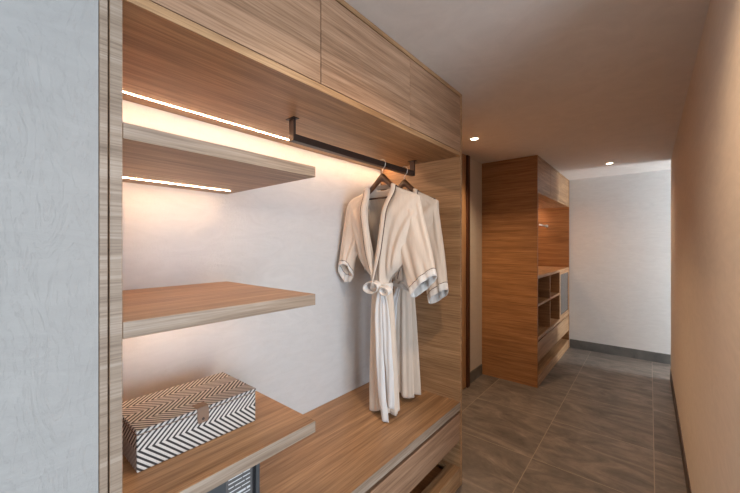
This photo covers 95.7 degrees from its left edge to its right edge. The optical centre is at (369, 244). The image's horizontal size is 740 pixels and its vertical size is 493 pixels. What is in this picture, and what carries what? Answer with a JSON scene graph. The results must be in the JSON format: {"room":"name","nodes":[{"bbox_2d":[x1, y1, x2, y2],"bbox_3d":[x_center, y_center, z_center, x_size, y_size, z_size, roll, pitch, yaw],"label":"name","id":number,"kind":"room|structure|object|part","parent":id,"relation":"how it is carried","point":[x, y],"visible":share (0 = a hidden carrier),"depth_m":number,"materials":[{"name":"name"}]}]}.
{"room":"changing room","nodes":[
{"label":"changing room","id":0,"kind":"room"},
{"bbox_2d":[0,0,97,492],"bbox_3d":[-1.847,0.268,-0.171,0.884,2.344,2.970,0,0,40],"label":"wall","id":1,"kind":"structure","parent":0,"point":[49,48],"depth_m":0.63,"materials":[{"name":"white paint"}]},
{"bbox_2d":[122,99,380,413],"bbox_3d":[-0.565,0.268,1.837,0.279,2.344,1.756,0,0,40],"label":"wall","id":2,"kind":"structure","parent":0,"point":[286,236],"depth_m":1.62,"materials":[{"name":"white paint"}]},
{"bbox_2d":[122,122,314,193],"bbox_3d":[-0.588,-0.245,1.118,0.604,0.036,0.538,0,0,40],"label":"floating shelf","id":3,"kind":"object","parent":2,"relation":"attached to","point":[150,156],"visible":0.74,"depth_m":0.98,"materials":[{"name":"brown wood"}]},
{"bbox_2d":[122,391,314,492],"bbox_3d":[-0.588,0.613,1.118,0.604,0.038,0.538,0,0,40],"label":"floating shelf","id":4,"kind":"object","parent":2,"relation":"attached to","point":[276,426],"visible":0.36,"depth_m":0.95,"materials":[{"name":"brown wood"}]},
{"bbox_2d":[122,372,256,472],"bbox_3d":[-0.580,0.537,1.070,0.237,0.113,0.345,0,0,40],"label":"woven box","id":5,"kind":"object","parent":4,"relation":"on","point":[157,427],"visible":0.93,"depth_m":0.99,"materials":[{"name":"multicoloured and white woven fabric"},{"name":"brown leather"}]},
{"bbox_3d":[-0.582,0.489,1.072,0.230,0.010,0.344,0,0,40],"label":"lid","id":6,"kind":"part","parent":5,"relation":"part of","materials":[{"name":"multicoloured fabric"}]},
{"bbox_2d":[122,281,314,338],"bbox_3d":[-0.588,0.185,1.118,0.604,0.038,0.538,0,0,40],"label":"floating shelf","id":7,"kind":"object","parent":2,"relation":"attached to","point":[146,311],"visible":0.74,"depth_m":0.97,"materials":[{"name":"brown wood"}]},
{"bbox_2d":[122,0,459,175],"bbox_3d":[-0.227,-0.668,1.550,0.604,0.470,1.665,0,0,40],"label":"upper cabinet","id":8,"kind":"object","parent":2,"relation":"attached to","point":[250,67],"depth_m":1.21,"materials":[{"name":"brown wood"}]},
{"bbox_3d":[-0.358,-0.717,0.941,0.021,0.324,0.562,0,0,40],"label":"cabinet door","id":9,"kind":"part","parent":8,"relation":"part of","materials":[{"name":"brown wood"}]},
{"bbox_3d":[-0.325,-0.493,1.402,0.032,0.062,0.012,0,0,40],"label":"rail post","id":10,"kind":"part","parent":8,"relation":"part of","materials":[{"name":"brown metal"}]},
{"bbox_3d":[-0.029,-0.480,1.756,0.056,0.094,0.951,0,0,40],"label":"rail","id":11,"kind":"part","parent":8,"relation":"part of","materials":[{"name":"black metal"}]},
{"bbox_3d":[0.003,-0.717,1.373,0.021,0.324,0.555,0,0,40],"label":"cabinet door","id":12,"kind":"part","parent":8,"relation":"part of","materials":[{"name":"brown wood"}]},
{"bbox_2d":[369,159,399,199],"bbox_3d":[0.068,-0.361,1.872,0.424,0.234,0.024,0,0,40],"label":"clothes hanger","id":13,"kind":"object","parent":8,"relation":"hanging from","point":[382,178],"visible":0.56,"depth_m":1.87,"materials":[{"name":"brown wood"}]},
{"bbox_3d":[0.068,-0.322,1.872,0.424,0.156,0.024,0,0,40],"label":"hanger arm","id":14,"kind":"part","parent":13,"relation":"part of","materials":[{"name":"brown wood"}]},
{"bbox_2d":[338,183,436,422],"bbox_3d":[0.082,0.294,1.845,0.628,1.270,0.167,0,0,40],"label":"bathrobe","id":15,"kind":"object","parent":13,"relation":"hanging from","point":[388,234],"visible":0.99,"depth_m":1.78,"materials":[{"name":"beige fabric"}]},
{"bbox_3d":[-0.227,-0.892,1.550,0.604,0.021,1.665,0,0,40],"label":"rail","id":16,"kind":"part","parent":8,"relation":"part of","materials":[{"name":"brown wood"}]},
{"bbox_3d":[0.267,-0.493,2.111,0.032,0.062,0.012,0,0,40],"label":"rail post","id":17,"kind":"part","parent":8,"relation":"part of","materials":[{"name":"brown metal"}]},
{"bbox_2d":[398,166,435,198],"bbox_3d":[0.208,-0.361,2.041,0.424,0.234,0.024,0,0,40],"label":"clothes hanger","id":18,"kind":"object","parent":8,"relation":"hanging from","point":[404,183],"visible":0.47,"depth_m":2.02,"materials":[{"name":"brown wood"}]},
{"bbox_2d":[364,188,448,398],"bbox_3d":[0.201,0.283,2.033,0.586,1.248,0.155,0,0,42],"label":"bathrobe","id":19,"kind":"object","parent":18,"relation":"hanging from","point":[404,305],"visible":0.38,"depth_m":1.98,"materials":[{"name":"beige fabric"}]},
{"bbox_3d":[0.208,-0.322,2.041,0.424,0.156,0.024,0,0,40],"label":"hanger arm","id":20,"kind":"part","parent":18,"relation":"part of","materials":[{"name":"brown wood"}]},
{"bbox_3d":[0.355,-0.717,1.795,0.021,0.324,0.541,0,0,40],"label":"cabinet door","id":21,"kind":"part","parent":8,"relation":"part of","materials":[{"name":"brown wood"}]},
{"bbox_2d":[470,158,481,371],"bbox_3d":[1.221,0.268,3.948,0.314,2.344,3.774,0,0,40],"label":"wall","id":22,"kind":"structure","parent":0,"point":[475,166],"depth_m":3.60,"materials":[{"name":"beige paint"}]},
{"bbox_2d":[462,154,465,389],"bbox_3d":[0.696,0.267,3.018,0.074,2.334,0.885,0,0,40],"label":"door","id":23,"kind":"structure","parent":22,"relation":"in","point":[463,155],"depth_m":3.32,"materials":[{"name":"brown wood"}]},
{"bbox_2d":[466,155,469,387],"bbox_3d":[0.680,0.269,3.030,0.033,2.342,1.023,0,0,40],"label":"trim","id":24,"kind":"structure","parent":22,"relation":"attached to","point":[467,156],"depth_m":3.38,"materials":[{"name":"brown wood"}]},
{"bbox_2d":[470,364,481,382],"bbox_3d":[1.123,1.383,3.579,0.010,0.115,0.377,0,0,40],"label":"baseboard","id":25,"kind":"structure","parent":22,"relation":"attached to","point":[474,374],"depth_m":3.58,"materials":[{"name":"grey tile"}]},
{"bbox_2d":[344,0,709,179],"bbox_3d":[1.524,-0.979,0.616,5.050,0.150,8.500,0,0,40],"label":"ceiling","id":26,"kind":"structure","parent":0,"point":[579,86],"depth_m":1.72,"materials":[{"name":"paint"}]},
{"bbox_2d":[469,137,479,140],"bbox_3d":[0.890,-0.902,2.857,0.090,0.004,0.090,0,0,40],"label":"recessed light","id":27,"kind":"object","parent":26,"relation":"in","point":[472,138],"visible":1,"depth_m":2.85,"materials":[{"name":"white paint"}]},
{"bbox_2d":[455,347,686,492],"bbox_3d":[1.524,1.500,0.616,5.050,0.120,8.500,0,0,40],"label":"floor","id":28,"kind":"structure","parent":0,"point":[598,422],"depth_m":2.58,"materials":[{"name":"tile"}]},
{"bbox_2d":[98,0,121,492],"bbox_3d":[-0.774,0.269,0.895,0.604,2.343,0.040,0,0,40],"label":"end panel","id":29,"kind":"object","parent":28,"relation":"on","point":[109,11],"visible":0.39,"depth_m":0.70,"materials":[{"name":"brown wood"}]},
{"bbox_3d":[-0.768,0.269,0.902,0.604,2.343,0.022,0,0,40],"label":"panel","id":30,"kind":"part","parent":29,"relation":"part of","materials":[{"name":"brown wood"}]},
{"bbox_2d":[260,382,459,492],"bbox_3d":[-0.227,1.188,1.550,0.604,0.503,1.664,0,0,40],"label":"base cabinet","id":31,"kind":"object","parent":28,"relation":"on","point":[350,449],"visible":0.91,"depth_m":1.62,"materials":[{"name":"brown wood"}]},
{"bbox_2d":[207,463,259,492],"bbox_3d":[-0.595,0.788,1.033,0.402,0.296,0.334,0,0,40],"label":"safe","id":32,"kind":"object","parent":31,"relation":"on","point":[248,481],"visible":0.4,"depth_m":1.00,"materials":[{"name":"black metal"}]},
{"bbox_2d":[228,469,249,492],"bbox_3d":[-0.385,0.741,0.988,0.001,0.153,0.068,0,0,40],"label":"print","id":33,"kind":"object","parent":32,"relation":"attached to","point":[240,483],"depth_m":0.99},
{"bbox_3d":[-0.601,0.788,1.038,0.386,0.296,0.334,0,0,40],"label":"casing","id":34,"kind":"part","parent":32,"relation":"part of","materials":[{"name":"black metal"}]},
{"bbox_3d":[-0.451,0.788,0.913,0.006,0.296,0.334,0,0,40],"label":"frame","id":35,"kind":"part","parent":32,"relation":"part of","materials":[{"name":"grey metal"}]},
{"bbox_3d":[0.261,1.086,1.682,0.020,0.164,0.832,0,0,40],"label":"drawer","id":36,"kind":"part","parent":31,"relation":"part of","materials":[{"name":"brown wood"}]},
{"bbox_3d":[-0.228,1.338,1.550,0.603,0.020,1.664,0,0,40],"label":"ledge frame","id":37,"kind":"part","parent":31,"relation":"part of","materials":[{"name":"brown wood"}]},
{"bbox_2d":[381,93,461,485],"bbox_3d":[0.314,0.269,2.199,0.604,2.343,0.025,0,0,40],"label":"end panel","id":38,"kind":"object","parent":28,"relation":"on","point":[439,324],"visible":0.44,"depth_m":2.06,"materials":[{"name":"brown wood"}]},
{"bbox_2d":[482,155,568,387],"bbox_3d":[2.021,0.269,4.215,0.569,2.343,1.734,0,0,40],"label":"wardrobe","id":39,"kind":"object","parent":28,"relation":"on","point":[525,263],"visible":1,"depth_m":3.60,"materials":[{"name":"brown wood"}]},
{"bbox_3d":[1.472,0.269,3.558,0.569,2.343,0.022,0,0,40],"label":"panel","id":40,"kind":"part","parent":39,"relation":"part of","materials":[{"name":"brown wood"}]},
{"bbox_2d":[538,297,549,305],"bbox_3d":[1.653,0.617,3.767,0.552,0.022,0.531,0,0,40],"label":"cubby shelf","id":41,"kind":"object","parent":39,"relation":"attached to","point":[541,300],"depth_m":3.70,"materials":[{"name":"brown wood"}]},
{"bbox_3d":[1.869,-0.716,3.608,0.020,0.325,0.559,0,0,40],"label":"cabinet door","id":42,"kind":"part","parent":39,"relation":"part of","materials":[{"name":"brown wood"}]},
{"bbox_3d":[2.021,-0.892,4.215,0.569,0.021,1.689,0,0,40],"label":"rail","id":43,"kind":"part","parent":39,"relation":"part of","materials":[{"name":"brown wood"}]},
{"bbox_3d":[2.569,0.269,4.872,0.569,2.343,0.022,0,0,40],"label":"panel","id":44,"kind":"part","parent":39,"relation":"part of","materials":[{"name":"brown wood"}]},
{"bbox_3d":[2.230,1.091,4.040,0.020,0.207,1.685,0,0,40],"label":"drawer","id":45,"kind":"part","parent":39,"relation":"part of","materials":[{"name":"brown wood"}]},
{"bbox_2d":[538,266,568,278],"bbox_3d":[2.025,0.330,4.210,0.556,0.030,1.689,0,0,40],"label":"countertop","id":46,"kind":"structure","parent":39,"relation":"on","point":[543,271],"depth_m":4.14,"materials":[{"name":"brown wood"}]},
{"bbox_2d":[538,312,568,339],"bbox_3d":[2.025,0.955,4.210,0.556,0.035,1.689,0,0,40],"label":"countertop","id":47,"kind":"structure","parent":39,"relation":"on","point":[542,330],"depth_m":3.82,"materials":[{"name":"brown wood"}]},
{"bbox_2d":[550,292,558,299],"bbox_3d":[2.002,0.617,4.186,0.552,0.022,0.514,0,0,40],"label":"cubby shelf","id":48,"kind":"object","parent":39,"relation":"attached to","point":[552,294],"depth_m":4.07,"materials":[{"name":"brown wood"}]},
{"bbox_3d":[2.230,-0.716,4.040,0.020,0.325,0.559,0,0,40],"label":"cabinet door","id":49,"kind":"part","parent":39,"relation":"part of","materials":[{"name":"brown wood"}]},
{"bbox_3d":[2.580,0.641,4.457,0.018,0.584,0.595,0,0,40],"label":"glazed door","id":50,"kind":"part","parent":39,"relation":"part of","materials":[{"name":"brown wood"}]},
{"bbox_3d":[2.580,0.641,4.457,0.005,0.524,0.535,0,0,40],"label":"glass pane","id":51,"kind":"part","parent":39,"relation":"part of","materials":[{"name":"grey glass"}]},
{"bbox_3d":[2.591,-0.716,4.472,0.020,0.325,0.559,0,0,40],"label":"cabinet door","id":52,"kind":"part","parent":39,"relation":"part of","materials":[{"name":"brown wood"}]},
{"bbox_2d":[569,170,670,354],"bbox_3d":[4.160,0.268,3.762,4.436,2.344,0.291,0,0,40],"label":"wall","id":53,"kind":"structure","parent":0,"point":[620,225],"depth_m":4.34,"materials":[{"name":"white paint"}]},
{"bbox_2d":[570,339,670,364],"bbox_3d":[4.089,1.381,3.627,3.352,0.118,0.012,0,0,40],"label":"baseboard","id":54,"kind":"structure","parent":53,"relation":"attached to","point":[584,345],"depth_m":4.32,"materials":[{"name":"grey tile"}]},
{"bbox_2d":[671,0,739,492],"bbox_3d":[2.105,0.268,2.144,0.140,2.344,3.590,0,0,40],"label":"wall","id":55,"kind":"structure","parent":0,"point":[705,159],"depth_m":1.24,"materials":[{"name":"beige paint"}]},
{"bbox_2d":[670,369,691,492],"bbox_3d":[2.050,1.383,2.190,0.008,0.115,3.590,0,0,40],"label":"baseboard","id":56,"kind":"structure","parent":55,"relation":"attached to","point":[687,481],"depth_m":2.30,"materials":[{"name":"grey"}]}
]}

